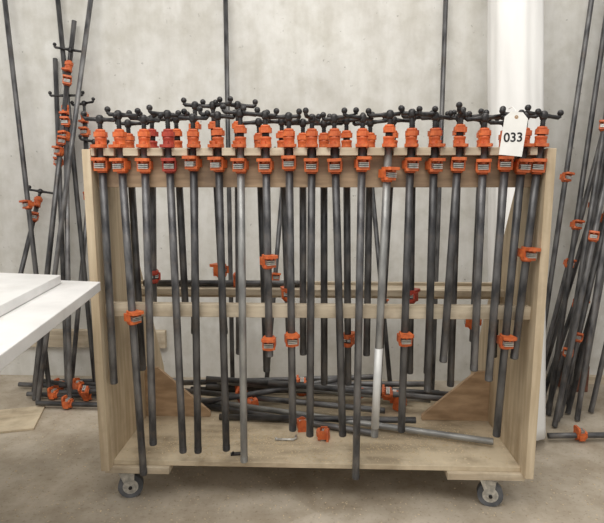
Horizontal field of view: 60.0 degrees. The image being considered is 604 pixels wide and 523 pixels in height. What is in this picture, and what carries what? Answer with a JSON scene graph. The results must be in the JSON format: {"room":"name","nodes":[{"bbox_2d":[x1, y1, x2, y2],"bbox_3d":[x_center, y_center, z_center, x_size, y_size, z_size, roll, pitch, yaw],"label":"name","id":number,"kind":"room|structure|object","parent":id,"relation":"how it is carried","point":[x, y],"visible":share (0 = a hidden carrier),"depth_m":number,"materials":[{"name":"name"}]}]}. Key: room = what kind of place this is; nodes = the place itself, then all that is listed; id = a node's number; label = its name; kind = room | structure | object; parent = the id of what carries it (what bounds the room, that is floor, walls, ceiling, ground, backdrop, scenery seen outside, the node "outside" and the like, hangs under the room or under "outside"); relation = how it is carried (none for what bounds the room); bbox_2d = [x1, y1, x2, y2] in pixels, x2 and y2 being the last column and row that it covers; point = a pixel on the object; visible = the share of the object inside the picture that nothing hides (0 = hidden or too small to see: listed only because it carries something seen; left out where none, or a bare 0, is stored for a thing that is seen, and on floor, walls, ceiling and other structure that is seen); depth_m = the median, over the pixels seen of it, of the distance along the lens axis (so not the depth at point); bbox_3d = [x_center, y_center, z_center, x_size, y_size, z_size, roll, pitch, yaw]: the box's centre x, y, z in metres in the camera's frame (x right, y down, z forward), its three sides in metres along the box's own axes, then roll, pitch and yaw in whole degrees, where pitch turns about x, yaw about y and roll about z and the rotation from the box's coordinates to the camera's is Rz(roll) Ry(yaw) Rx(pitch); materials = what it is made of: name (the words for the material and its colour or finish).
{"room":"woodworking shop","nodes":[
{"label":"woodworking shop","id":0,"kind":"room"},
{"bbox_2d":[0,0,603,380],"bbox_3d":[0.103,-1.007,3.134,10.000,3.700,0.200,0,9,2],"label":"wall","id":1,"kind":"structure","parent":0,"point":[327,56],"depth_m":3.05,"materials":[{"name":"concrete"}]},
{"bbox_2d":[31,329,166,347],"bbox_3d":[-1.974,0.478,3.307,2.250,0.110,0.039,0,9,2],"label":"trim","id":2,"kind":"structure","parent":1,"relation":"attached to","point":[56,335],"depth_m":3.27,"materials":[{"name":"brown wood"}]},
{"bbox_2d":[546,374,603,383],"bbox_3d":[2.223,0.727,3.201,1.750,0.050,0.029,0,9,2],"label":"trim","id":3,"kind":"structure","parent":1,"relation":"attached to","point":[592,378],"depth_m":3.20,"materials":[{"name":"brown wood"}]},
{"bbox_2d":[0,375,603,522],"bbox_3d":[-0.002,1.219,0.410,10.000,0.102,5.850,0,9,2],"label":"floor","id":4,"kind":"structure","parent":0,"point":[80,421],"depth_m":2.11,"materials":[{"name":"concrete"}]},
{"bbox_2d":[0,406,44,433],"bbox_3d":[-1.643,0.825,2.670,0.560,0.012,0.280,-2,9,-15],"label":"plywood offcut","id":5,"kind":"object","parent":4,"relation":"on","point":[25,418],"visible":0.94,"depth_m":2.71,"materials":[{"name":"beige wood"}]},
{"bbox_2d":[2,0,51,398],"bbox_3d":[-1.577,-0.518,2.946,0.074,2.579,0.456,-8,11,-42],"label":"clamp","id":6,"kind":"object","parent":4,"relation":"on","point":[27,204],"visible":0.79,"depth_m":2.94,"materials":[{"name":"black metal"}]},
{"bbox_2d":[18,185,52,273],"bbox_3d":[-1.642,0.169,3.018,0.146,1.203,0.508,5,10,31],"label":"clamp","id":7,"kind":"object","parent":4,"relation":"on","point":[38,199],"visible":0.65,"depth_m":3.05,"materials":[{"name":"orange metal"}]},
{"bbox_2d":[18,378,72,389],"bbox_3d":[-1.275,0.729,3.076,0.834,0.071,0.062,1,9,6],"label":"clamp","id":8,"kind":"object","parent":4,"relation":"on","point":[20,384],"visible":0.12,"depth_m":3.11,"materials":[{"name":"black metal"}]},
{"bbox_2d":[59,382,95,387],"bbox_3d":[-1.089,0.704,3.027,0.608,0.077,0.069,-1,9,-7],"label":"clamp","id":9,"kind":"object","parent":8,"relation":"on","point":[61,385],"visible":0.02,"depth_m":3.01,"materials":[{"name":"black metal"}]},
{"bbox_2d":[31,20,76,391],"bbox_3d":[-1.430,-0.301,3.018,0.384,2.129,0.074,-6,10,-35],"label":"clamp","id":10,"kind":"object","parent":4,"relation":"on","point":[73,23],"visible":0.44,"depth_m":2.98,"materials":[{"name":"black metal"}]},
{"bbox_2d":[32,42,80,399],"bbox_3d":[-1.410,-0.231,2.998,0.123,1.996,0.437,8,11,41],"label":"clamp","id":11,"kind":"object","parent":4,"relation":"on","point":[67,79],"visible":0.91,"depth_m":2.95,"materials":[{"name":"black metal"}]},
{"bbox_2d":[53,58,66,389],"bbox_3d":[-1.391,-0.202,3.026,0.028,1.929,0.345,-2,9,-15],"label":"clamp","id":12,"kind":"object","parent":4,"relation":"on","point":[55,60],"visible":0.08,"depth_m":3.02,"materials":[{"name":"black metal"}]},
{"bbox_2d":[26,386,96,400],"bbox_3d":[-1.189,0.747,2.951,0.753,0.067,0.056,1,9,5],"label":"clamp","id":13,"kind":"object","parent":4,"relation":"on","point":[52,392],"visible":0.35,"depth_m":2.95,"materials":[{"name":"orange metal"}]},
{"bbox_2d":[43,378,95,388],"bbox_3d":[-1.216,0.701,2.968,0.634,0.072,0.062,3,9,17],"label":"clamp","id":14,"kind":"object","parent":13,"relation":"on","point":[76,381],"visible":0.31,"depth_m":2.98,"materials":[{"name":"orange metal"}]},
{"bbox_2d":[58,384,95,396],"bbox_3d":[-1.079,0.713,2.920,0.536,0.074,0.068,-1,9,-5],"label":"clamp","id":15,"kind":"object","parent":13,"relation":"on","point":[84,390],"visible":0.31,"depth_m":2.90,"materials":[{"name":"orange metal"}]},
{"bbox_2d":[35,0,92,402],"bbox_3d":[-1.305,-0.515,2.926,0.028,2.580,0.544,7,11,40],"label":"clamp","id":16,"kind":"object","parent":4,"relation":"on","point":[90,2],"visible":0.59,"depth_m":2.92,"materials":[{"name":"black metal"}]},
{"bbox_2d":[35,395,96,408],"bbox_3d":[-1.143,0.765,2.832,0.612,0.072,0.063,1,9,4],"label":"clamp","id":17,"kind":"object","parent":4,"relation":"on","point":[66,402],"visible":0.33,"depth_m":2.83,"materials":[{"name":"black metal"}]},
{"bbox_2d":[48,91,84,397],"bbox_3d":[-1.331,-0.090,2.937,0.202,1.736,0.375,-1,9,-4],"label":"clamp","id":18,"kind":"object","parent":4,"relation":"on","point":[66,120],"visible":0.68,"depth_m":2.93,"materials":[{"name":"black metal"}]},
{"bbox_2d":[55,0,93,381],"bbox_3d":[-1.306,-0.502,3.008,0.028,2.528,0.343,-7,11,-37],"label":"clamp","id":19,"kind":"object","parent":4,"relation":"on","point":[58,2],"visible":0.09,"depth_m":3.01,"materials":[{"name":"black metal"}]},
{"bbox_2d":[70,97,95,381],"bbox_3d":[-1.221,-0.092,3.065,0.121,1.700,0.321,-5,10,-29],"label":"clamp","id":20,"kind":"object","parent":4,"relation":"on","point":[85,132],"visible":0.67,"depth_m":3.01,"materials":[{"name":"black metal"}]},
{"bbox_2d":[72,134,109,382],"bbox_3d":[-1.255,0.013,3.079,0.318,1.488,0.073,-5,10,-32],"label":"clamp","id":21,"kind":"object","parent":4,"relation":"on","point":[77,313],"visible":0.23,"depth_m":3.06,"materials":[{"name":"black metal"}]},
{"bbox_2d":[60,378,175,381],"bbox_3d":[-1.121,0.713,3.180,0.733,0.066,0.049,0,9,-1],"label":"clamp","id":22,"kind":"object","parent":4,"relation":"on","point":[83,380],"visible":0.08,"depth_m":3.17,"materials":[{"name":"black metal"}]},
{"bbox_2d":[223,0,234,377],"bbox_3d":[-0.419,-0.501,2.997,0.028,2.528,0.232,-1,9,-6],"label":"clamp","id":23,"kind":"object","parent":4,"relation":"on","point":[225,2],"visible":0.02,"depth_m":3.00,"materials":[{"name":"black metal"}]},
{"bbox_2d":[265,147,281,376],"bbox_3d":[-0.155,0.055,3.028,0.121,1.421,0.298,6,10,35],"label":"clamp","id":24,"kind":"object","parent":4,"relation":"on","point":[275,275],"visible":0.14,"depth_m":3.00,"materials":[{"name":"black metal"}]},
{"bbox_2d":[82,147,556,506],"bbox_3d":[0.057,0.227,2.198,1.585,1.335,0.718,0,9,2],"label":"storage cart","id":25,"kind":"object","parent":4,"relation":"on","point":[468,408],"visible":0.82,"depth_m":1.98,"materials":[{"name":"brown wood"}]},
{"bbox_2d":[81,111,117,384],"bbox_3d":[-0.689,-0.031,1.836,0.134,0.971,0.066,0,8,2],"label":"clamp","id":26,"kind":"object","parent":25,"relation":"attached to","point":[101,164],"visible":1,"depth_m":1.82,"materials":[{"name":"black metal"}]},
{"bbox_2d":[104,106,146,475],"bbox_3d":[-0.593,0.137,1.859,0.128,1.341,0.076,-1,8,2],"label":"clamp","id":27,"kind":"object","parent":25,"relation":"attached to","point":[121,164],"visible":1,"depth_m":1.84,"materials":[{"name":"black metal"}]},
{"bbox_2d":[115,116,149,370],"bbox_3d":[-0.619,-0.056,2.010,0.134,0.977,0.066,0,8,2],"label":"clamp","id":28,"kind":"object","parent":25,"relation":"on","point":[130,139],"visible":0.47,"depth_m":1.99,"materials":[{"name":"black metal"}]},
{"bbox_2d":[126,110,162,445],"bbox_3d":[-0.541,0.085,1.847,0.133,1.208,0.067,1,8,2],"label":"clamp","id":29,"kind":"object","parent":25,"relation":"attached to","point":[144,164],"visible":0.95,"depth_m":1.83,"materials":[{"name":"black metal"}]},
{"bbox_2d":[139,112,171,301],"bbox_3d":[-0.540,-0.177,1.994,0.142,0.762,0.074,-1,9,-7],"label":"clamp","id":30,"kind":"object","parent":25,"relation":"on","point":[156,275],"visible":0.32,"depth_m":1.98,"materials":[{"name":"black metal"}]},
{"bbox_2d":[146,105,186,453],"bbox_3d":[-0.453,0.094,1.847,0.134,1.250,0.069,-2,9,-14],"label":"clamp","id":31,"kind":"object","parent":25,"relation":"attached to","point":[169,164],"visible":1,"depth_m":1.83,"materials":[{"name":"black metal"}]},
{"bbox_2d":[152,111,189,301],"bbox_3d":[-0.474,-0.175,1.987,0.136,0.762,0.072,-1,8,2],"label":"clamp","id":32,"kind":"object","parent":25,"relation":"attached to","point":[178,133],"visible":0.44,"depth_m":1.97,"materials":[{"name":"black metal"}]},
{"bbox_2d":[175,110,210,453],"bbox_3d":[-0.373,0.100,1.846,0.136,1.238,0.069,3,9,22],"label":"clamp","id":33,"kind":"object","parent":25,"relation":"attached to","point":[193,162],"visible":1,"depth_m":1.83,"materials":[{"name":"black metal"}]},
{"bbox_2d":[181,97,217,333],"bbox_3d":[-0.372,-0.159,1.980,0.136,0.891,0.070,2,9,16],"label":"clamp","id":34,"kind":"object","parent":25,"relation":"attached to","point":[194,104],"visible":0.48,"depth_m":1.91,"materials":[{"name":"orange metal"}]},
{"bbox_2d":[200,96,232,333],"bbox_3d":[-0.306,-0.158,1.977,0.138,0.890,0.070,4,9,24],"label":"clamp","id":35,"kind":"object","parent":25,"relation":"on","point":[211,125],"visible":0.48,"depth_m":1.92,"materials":[{"name":"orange metal"}]},
{"bbox_2d":[197,106,236,451],"bbox_3d":[-0.283,0.091,1.841,0.134,1.238,0.070,0,8,2],"label":"clamp","id":36,"kind":"object","parent":25,"relation":"attached to","point":[218,163],"visible":0.98,"depth_m":1.83,"materials":[{"name":"black metal"}]},
{"bbox_2d":[143,272,299,286],"bbox_3d":[-0.326,0.080,2.196,0.682,0.065,0.048,0,9,2],"label":"clamp","id":37,"kind":"object","parent":25,"relation":"on","point":[249,283],"visible":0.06,"depth_m":2.19,"materials":[{"name":"black metal"}]},
{"bbox_2d":[230,451,239,455],"bbox_3d":[-0.251,0.741,2.026,0.050,0.012,0.018,-1,9,-9],"label":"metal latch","id":38,"kind":"object","parent":25,"relation":"on","point":[232,453],"visible":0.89,"depth_m":2.02,"materials":[{"name":"black metal"}]},
{"bbox_2d":[217,96,257,354],"bbox_3d":[-0.236,-0.120,1.987,0.148,0.972,0.073,-1,9,-10],"label":"clamp","id":39,"kind":"object","parent":25,"relation":"attached to","point":[237,104],"visible":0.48,"depth_m":1.96,"materials":[{"name":"black metal"}]},
{"bbox_2d":[220,104,259,462],"bbox_3d":[-0.212,0.109,1.838,0.136,1.287,0.068,1,8,2],"label":"clamp","id":40,"kind":"object","parent":25,"relation":"attached to","point":[240,165],"visible":1,"depth_m":1.83,"materials":[{"name":"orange metal"}]},
{"bbox_2d":[247,397,258,404],"bbox_3d":[-0.233,0.666,2.432,0.054,0.065,0.048,-6,10,-34],"label":"clamp jaw","id":41,"kind":"object","parent":25,"relation":"on","point":[250,400],"visible":0.5,"depth_m":2.42,"materials":[{"name":"orange metal"}]},
{"bbox_2d":[242,118,270,372],"bbox_3d":[-0.165,-0.054,1.994,0.134,0.979,0.065,-1,8,2],"label":"clamp","id":42,"kind":"object","parent":25,"relation":"attached to","point":[258,122],"visible":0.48,"depth_m":1.96,"materials":[{"name":"black metal"}]},
{"bbox_2d":[240,105,278,357],"bbox_3d":[-0.138,-0.090,1.809,0.128,0.875,0.074,0,8,2],"label":"clamp","id":43,"kind":"object","parent":25,"relation":"attached to","point":[265,164],"visible":1,"depth_m":1.80,"materials":[{"name":"black metal"}]},
{"bbox_2d":[201,377,336,404],"bbox_3d":[-0.224,0.622,2.465,0.811,0.110,0.027,-1,9,-10],"label":"clamp","id":44,"kind":"object","parent":25,"relation":"on","point":[334,379],"visible":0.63,"depth_m":2.46,"materials":[{"name":"black metal"}]},
{"bbox_2d":[266,108,301,431],"bbox_3d":[-0.059,0.055,1.825,0.128,1.144,0.069,0,8,2],"label":"clamp","id":45,"kind":"object","parent":25,"relation":"attached to","point":[291,338],"visible":0.98,"depth_m":1.82,"materials":[{"name":"black metal"}]},
{"bbox_2d":[268,115,300,331],"bbox_3d":[-0.062,-0.120,1.981,0.145,0.853,0.072,-1,8,2],"label":"clamp","id":46,"kind":"object","parent":25,"relation":"attached to","point":[281,122],"visible":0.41,"depth_m":1.95,"materials":[{"name":"black metal"}]},
{"bbox_2d":[185,386,384,413],"bbox_3d":[-0.106,0.639,2.437,0.978,0.072,0.063,2,9,15],"label":"clamp","id":47,"kind":"object","parent":25,"relation":"on","point":[203,392],"visible":0.62,"depth_m":2.42,"materials":[{"name":"black metal"}]},
{"bbox_2d":[275,435,296,440],"bbox_3d":[-0.065,0.722,2.148,0.092,0.014,0.042,0,9,2],"label":"hook","id":48,"kind":"object","parent":25,"relation":"on","point":[276,438],"visible":1,"depth_m":2.13,"materials":[{"name":"metal"}]},
{"bbox_2d":[205,404,370,435],"bbox_3d":[-0.104,0.689,2.307,0.883,0.028,0.028,3,9,20],"label":"clamp","id":49,"kind":"object","parent":25,"relation":"on","point":[331,426],"visible":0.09,"depth_m":2.24,"materials":[{"name":"black metal"}]},
{"bbox_2d":[285,115,315,355],"bbox_3d":[-0.011,-0.086,1.983,0.129,0.906,0.073,0,9,2],"label":"clamp","id":50,"kind":"object","parent":25,"relation":"attached to","point":[301,137],"visible":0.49,"depth_m":1.97,"materials":[{"name":"black metal"}]},
{"bbox_2d":[297,416,305,431],"bbox_3d":[0.003,0.698,2.233,0.048,0.065,0.054,-1,9,-9],"label":"clamp jaw","id":51,"kind":"object","parent":25,"relation":"on","point":[301,421],"visible":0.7,"depth_m":2.21,"materials":[{"name":"orange metal"}]},
{"bbox_2d":[205,384,411,398],"bbox_3d":[0.027,0.619,2.525,1.017,0.069,0.075,1,9,8],"label":"clamp","id":52,"kind":"object","parent":25,"relation":"on","point":[208,386],"visible":0.09,"depth_m":2.57,"materials":[{"name":"black metal"}]},
{"bbox_2d":[303,107,320,437],"bbox_3d":[0.035,0.064,1.842,0.051,1.160,0.132,1,9,8],"label":"clamp","id":53,"kind":"object","parent":25,"relation":"attached to","point":[310,168],"visible":0.98,"depth_m":1.81,"materials":[{"name":"black metal"}]},
{"bbox_2d":[190,386,439,395],"bbox_3d":[0.060,0.630,2.593,1.232,0.066,0.049,0,8,2],"label":"clamp","id":54,"kind":"object","parent":25,"relation":"on","point":[191,387],"visible":0.16,"depth_m":2.60,"materials":[{"name":"black metal"}]},
{"bbox_2d":[175,374,372,384],"bbox_3d":[-0.130,0.587,2.594,1.013,0.078,0.028,0,9,3],"label":"clamp","id":55,"kind":"object","parent":54,"relation":"on","point":[364,376],"visible":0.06,"depth_m":2.58,"materials":[{"name":"black metal"}]},
{"bbox_2d":[219,414,415,423],"bbox_3d":[0.059,0.681,2.271,0.856,0.060,0.028,1,9,7],"label":"clamp","id":56,"kind":"object","parent":25,"relation":"on","point":[252,417],"visible":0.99,"depth_m":2.26,"materials":[{"name":"black metal"}]},
{"bbox_2d":[316,426,329,441],"bbox_3d":[0.087,0.713,2.148,0.054,0.065,0.048,2,9,12],"label":"clamp jaw","id":57,"kind":"object","parent":25,"relation":"on","point":[323,432],"visible":0.97,"depth_m":2.13,"materials":[{"name":"orange metal"}]},
{"bbox_2d":[217,382,430,402],"bbox_3d":[0.086,0.609,2.486,1.023,0.074,0.066,2,9,10],"label":"clamp","id":58,"kind":"object","parent":25,"relation":"on","point":[391,400],"visible":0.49,"depth_m":2.47,"materials":[{"name":"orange metal"}]},
{"bbox_2d":[248,375,423,386],"bbox_3d":[0.183,0.581,2.519,0.882,0.073,0.066,0,8,0],"label":"clamp","id":59,"kind":"object","parent":58,"relation":"on","point":[363,383],"visible":0.23,"depth_m":2.51,"materials":[{"name":"black metal"}]},
{"bbox_2d":[268,380,442,400],"bbox_3d":[0.264,0.598,2.417,0.858,0.076,0.072,1,9,8],"label":"clamp","id":60,"kind":"object","parent":58,"relation":"on","point":[387,393],"visible":0.6,"depth_m":2.41,"materials":[{"name":"black metal"}]},
{"bbox_2d":[206,376,448,395],"bbox_3d":[0.137,0.599,2.502,1.193,0.099,0.028,0,9,1],"label":"clamp","id":61,"kind":"object","parent":25,"relation":"on","point":[208,378],"visible":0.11,"depth_m":2.49,"materials":[{"name":"black metal"}]},
{"bbox_2d":[314,120,342,385],"bbox_3d":[0.100,-0.026,1.989,0.131,1.025,0.070,0,8,2],"label":"clamp","id":62,"kind":"object","parent":25,"relation":"attached to","point":[323,138],"visible":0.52,"depth_m":1.97,"materials":[{"name":"black metal"}]},
{"bbox_2d":[320,107,358,436],"bbox_3d":[0.123,0.064,1.821,0.129,1.167,0.066,2,9,10],"label":"clamp","id":63,"kind":"object","parent":25,"relation":"on","point":[335,164],"visible":0.99,"depth_m":1.81,"materials":[{"name":"black metal"}]},
{"bbox_2d":[327,112,364,385],"bbox_3d":[0.171,-0.031,1.984,0.142,1.037,0.076,-1,8,2],"label":"clamp","id":64,"kind":"object","parent":25,"relation":"attached to","point":[349,336],"visible":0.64,"depth_m":1.97,"materials":[{"name":"black metal"}]},
{"bbox_2d":[201,397,493,444],"bbox_3d":[0.070,0.681,2.294,1.447,0.028,0.028,3,9,18],"label":"clamp","id":65,"kind":"object","parent":25,"relation":"on","point":[414,430],"visible":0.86,"depth_m":2.18,"materials":[{"name":"grey metal"}]},
{"bbox_2d":[341,107,374,479],"bbox_3d":[0.186,0.148,1.834,0.116,1.327,0.075,0,8,2],"label":"clamp","id":66,"kind":"object","parent":25,"relation":"attached to","point":[362,162],"visible":0.94,"depth_m":1.82,"materials":[{"name":"black metal"}]},
{"bbox_2d":[352,117,386,355],"bbox_3d":[0.250,-0.087,1.974,0.146,0.910,0.068,2,9,11],"label":"clamp","id":67,"kind":"object","parent":25,"relation":"attached to","point":[372,137],"visible":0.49,"depth_m":1.96,"materials":[{"name":"black metal"}]},
{"bbox_2d":[366,106,404,437],"bbox_3d":[0.276,0.061,1.827,0.119,1.172,0.074,5,10,28],"label":"clamp","id":68,"kind":"object","parent":25,"relation":"attached to","point":[387,173],"visible":1,"depth_m":1.80,"materials":[{"name":"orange metal"}]},
{"bbox_2d":[381,112,408,384],"bbox_3d":[0.347,-0.030,1.983,0.133,1.035,0.069,-1,9,-7],"label":"clamp","id":69,"kind":"object","parent":25,"relation":"attached to","point":[395,120],"visible":0.22,"depth_m":1.94,"materials":[{"name":"black metal"}]},
{"bbox_2d":[392,397,406,410],"bbox_3d":[0.453,0.649,2.411,0.054,0.065,0.048,-8,11,-42],"label":"clamp jaw","id":70,"kind":"object","parent":25,"relation":"on","point":[396,400],"visible":0.35,"depth_m":2.40,"materials":[{"name":"orange metal"}]},
{"bbox_2d":[401,110,432,373],"bbox_3d":[0.426,-0.059,1.971,0.133,0.995,0.074,-1,8,2],"label":"clamp","id":71,"kind":"object","parent":25,"relation":"attached to","point":[413,291],"visible":0.32,"depth_m":1.97,"materials":[{"name":"black metal"}]},
{"bbox_2d":[397,105,437,432],"bbox_3d":[0.382,0.052,1.811,0.127,1.154,0.070,1,8,2],"label":"clamp","id":72,"kind":"object","parent":25,"relation":"on","point":[410,164],"visible":0.99,"depth_m":1.80,"materials":[{"name":"black metal"}]},
{"bbox_2d":[416,106,453,392],"bbox_3d":[0.444,-0.022,1.798,0.135,0.992,0.067,-1,9,-6],"label":"clamp","id":73,"kind":"object","parent":25,"relation":"attached to","point":[434,165],"visible":0.99,"depth_m":1.78,"materials":[{"name":"black metal"}]},
{"bbox_2d":[419,110,456,372],"bbox_3d":[0.488,-0.059,1.971,0.145,0.995,0.071,0,9,2],"label":"clamp","id":74,"kind":"object","parent":25,"relation":"attached to","point":[455,111],"visible":0.16,"depth_m":1.89,"materials":[{"name":"black metal"}]},
{"bbox_2d":[439,102,468,362],"bbox_3d":[0.518,-0.079,1.784,0.062,0.886,0.126,1,9,7],"label":"clamp","id":75,"kind":"object","parent":25,"relation":"attached to","point":[457,163],"visible":1,"depth_m":1.78,"materials":[{"name":"black metal"}]},
{"bbox_2d":[445,108,483,386],"bbox_3d":[0.586,-0.030,1.959,0.138,1.043,0.074,5,10,30],"label":"clamp","id":76,"kind":"object","parent":25,"relation":"attached to","point":[452,331],"visible":0.38,"depth_m":1.99,"materials":[{"name":"black metal"}]},
{"bbox_2d":[464,111,498,341],"bbox_3d":[0.654,-0.116,1.950,0.136,0.855,0.084,0,8,2],"label":"clamp","id":77,"kind":"object","parent":25,"relation":"attached to","point":[468,322],"visible":0.2,"depth_m":1.96,"materials":[{"name":"black metal"}]},
{"bbox_2d":[464,108,505,371],"bbox_3d":[0.600,-0.058,1.789,0.136,0.906,0.066,3,9,17],"label":"clamp","id":78,"kind":"object","parent":25,"relation":"attached to","point":[482,165],"visible":0.99,"depth_m":1.78,"materials":[{"name":"black metal"}]},
{"bbox_2d":[488,120,503,357],"bbox_3d":[0.735,-0.081,1.958,0.144,0.903,0.071,0,8,2],"label":"clamp","id":79,"kind":"object","parent":25,"relation":"on","point":[490,122],"visible":0.16,"depth_m":1.93,"materials":[{"name":"black metal"}]},
{"bbox_2d":[483,109,524,381],"bbox_3d":[0.665,-0.040,1.794,0.130,0.941,0.069,3,9,22],"label":"clamp","id":80,"kind":"object","parent":25,"relation":"attached to","point":[505,162],"visible":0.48,"depth_m":1.79,"materials":[{"name":"black metal"}]},
{"bbox_2d":[499,107,527,156],"bbox_3d":[0.674,-0.418,1.689,0.083,0.160,0.064,1,9,6],"label":"tag","id":81,"kind":"object","parent":80,"relation":"hanging from","point":[515,123],"visible":1,"depth_m":1.66,"materials":[{"name":"paper"}]},
{"bbox_2d":[492,106,541,437],"bbox_3d":[0.720,0.060,1.800,0.130,1.162,0.076,2,9,11],"label":"clamp","id":82,"kind":"object","parent":25,"relation":"attached to","point":[505,340],"visible":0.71,"depth_m":1.80,"materials":[{"name":"black metal"}]},
{"bbox_2d":[510,104,563,359],"bbox_3d":[0.799,-0.084,1.777,0.134,0.871,0.071,0,9,2],"label":"clamp","id":83,"kind":"object","parent":25,"relation":"attached to","point":[527,253],"visible":0.99,"depth_m":1.77,"materials":[{"name":"black metal"}]},
{"bbox_2d":[372,187,392,387],"bbox_3d":[0.451,0.082,3.016,0.117,1.372,0.313,-7,11,-37],"label":"clamp","id":84,"kind":"object","parent":4,"relation":"on","point":[374,212],"visible":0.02,"depth_m":2.98,"materials":[{"name":"black metal"}]},
{"bbox_2d":[432,0,447,389],"bbox_3d":[0.775,-0.493,2.946,0.028,2.528,0.253,2,9,12],"label":"clamp","id":85,"kind":"object","parent":4,"relation":"on","point":[445,2],"visible":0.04,"depth_m":2.92,"materials":[{"name":"black metal"}]},
{"bbox_2d":[487,0,545,440],"bbox_3d":[1.060,-0.650,2.598,0.267,2.949,0.844,0,9,3],"label":"pipe","id":86,"kind":"object","parent":4,"relation":"on","point":[515,28],"visible":0.41,"depth_m":2.51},
{"bbox_2d":[546,0,593,326],"bbox_3d":[1.435,-0.474,2.822,0.498,2.530,0.074,-7,11,-39],"label":"clamp","id":87,"kind":"object","parent":4,"relation":"on","point":[566,176],"visible":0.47,"depth_m":2.82,"materials":[{"name":"black metal"}]},
{"bbox_2d":[545,227,600,407],"bbox_3d":[1.716,-0.471,2.802,0.840,2.532,0.066,-3,9,-22],"label":"clamp","id":88,"kind":"object","parent":4,"relation":"on","point":[560,366],"visible":0.16,"depth_m":2.83,"materials":[{"name":"black metal"}]},
{"bbox_2d":[546,132,600,358],"bbox_3d":[1.591,-0.478,2.846,0.669,2.531,0.074,-3,9,-20],"label":"clamp","id":89,"kind":"object","parent":4,"relation":"on","point":[591,175],"visible":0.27,"depth_m":2.88,"materials":[{"name":"black metal"}]},
{"bbox_2d":[558,351,589,391],"bbox_3d":[1.615,0.654,3.116,0.140,0.220,0.100,0,9,2],"label":"block","id":90,"kind":"object","parent":4,"relation":"on","point":[587,380],"visible":0.16,"depth_m":3.08,"materials":[{"name":"grey concrete"}]},
{"bbox_2d":[546,17,603,415],"bbox_3d":[1.505,-0.470,2.792,0.074,2.530,0.613,7,11,38],"label":"clamp","id":91,"kind":"object","parent":4,"relation":"on","point":[576,224],"visible":0.92,"depth_m":2.78,"materials":[{"name":"black metal"}]},
{"bbox_2d":[546,171,603,369],"bbox_3d":[1.668,-0.485,2.895,0.730,2.531,0.028,-2,9,-16],"label":"clamp","id":92,"kind":"object","parent":4,"relation":"on","point":[578,255],"visible":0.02,"depth_m":2.93,"materials":[{"name":"black metal"}]},
{"bbox_2d":[546,212,603,393],"bbox_3d":[1.692,-0.190,2.949,0.642,1.932,0.073,-2,9,-14],"label":"clamp","id":93,"kind":"object","parent":4,"relation":"on","point":[567,323],"visible":0.25,"depth_m":2.99,"materials":[{"name":"black metal"}]},
{"bbox_2d":[547,425,603,440],"bbox_3d":[1.347,0.816,2.491,0.353,0.066,0.049,0,9,-2],"label":"clamp","id":94,"kind":"object","parent":4,"relation":"on","point":[580,434],"visible":1,"depth_m":2.48,"materials":[{"name":"black metal"}]},
{"bbox_2d":[552,176,603,427],"bbox_3d":[1.585,-0.459,2.723,0.876,2.532,0.061,-8,12,-43],"label":"clamp","id":95,"kind":"object","parent":4,"relation":"on","point":[594,234],"visible":1,"depth_m":2.66,"materials":[{"name":"black metal"}]},
{"bbox_2d":[559,115,603,421],"bbox_3d":[1.550,-0.463,2.746,0.059,2.531,0.695,8,12,44],"label":"clamp","id":96,"kind":"object","parent":4,"relation":"on","point":[601,122],"visible":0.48,"depth_m":2.73,"materials":[{"name":"black metal"}]},
{"bbox_2d":[561,215,603,416],"bbox_3d":[1.663,-0.440,2.765,0.770,2.482,0.074,-5,10,-32],"label":"clamp","id":97,"kind":"object","parent":4,"relation":"on","point":[579,337],"visible":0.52,"depth_m":2.75,"materials":[{"name":"black metal"}]},
{"bbox_2d":[573,303,591,377],"bbox_3d":[1.811,-0.480,2.860,0.698,2.531,0.068,-3,9,-20],"label":"clamp","id":98,"kind":"object","parent":4,"relation":"on","point":[580,345],"visible":0.02,"depth_m":2.92,"materials":[{"name":"black metal"}]},
{"bbox_2d":[565,264,603,413],"bbox_3d":[1.730,-0.418,2.788,0.761,2.432,0.065,-5,10,-31],"label":"clamp","id":99,"kind":"object","parent":4,"relation":"on","point":[581,355],"visible":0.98,"depth_m":2.78,"materials":[{"name":"black metal"}]},
{"bbox_2d":[566,113,603,404],"bbox_3d":[1.622,-0.429,2.856,0.442,2.429,0.073,-8,11,-41],"label":"clamp","id":100,"kind":"object","parent":4,"relation":"on","point":[603,113],"visible":0.16,"depth_m":2.88,"materials":[{"name":"black metal"}]},
{"bbox_2d":[572,151,603,306],"bbox_3d":[1.607,-0.472,2.810,0.592,2.530,0.074,-6,11,-37],"label":"clamp","id":101,"kind":"object","parent":4,"relation":"on","point":[602,164],"visible":0.05,"depth_m":2.80,"materials":[{"name":"black metal"}]},
{"bbox_2d":[574,232,603,420],"bbox_3d":[1.644,-0.364,2.763,0.070,2.331,0.672,7,11,39],"label":"clamp","id":102,"kind":"object","parent":4,"relation":"on","point":[577,416],"visible":1,"depth_m":2.72,"materials":[{"name":"black metal"}]},
{"bbox_2d":[584,280,603,390],"bbox_3d":[1.706,-0.277,2.858,0.549,2.131,0.067,-6,11,-36],"label":"clamp","id":103,"kind":"object","parent":4,"relation":"on","point":[599,301],"visible":0.09,"depth_m":2.84,"materials":[{"name":"black metal"}]},
{"bbox_2d":[588,343,603,412],"bbox_3d":[1.819,-0.321,2.813,0.684,2.232,0.082,-6,11,-36],"label":"clamp","id":104,"kind":"object","parent":4,"relation":"on","point":[591,409],"visible":1,"depth_m":2.79,"materials":[{"name":"black metal"}]},
{"bbox_3d":[-1.349,0.614,1.151,1.250,0.880,1.200,0,9,2],"label":"work table","id":105,"kind":"object","parent":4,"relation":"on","visible":0},
{"bbox_2d":[0,273,100,370],"bbox_3d":[-1.217,0.131,1.211,1.505,0.056,1.370,0,9,2],"label":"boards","id":106,"kind":"object","parent":105,"relation":"on","point":[31,305],"visible":1,"depth_m":1.32,"materials":[{"name":"wood"}]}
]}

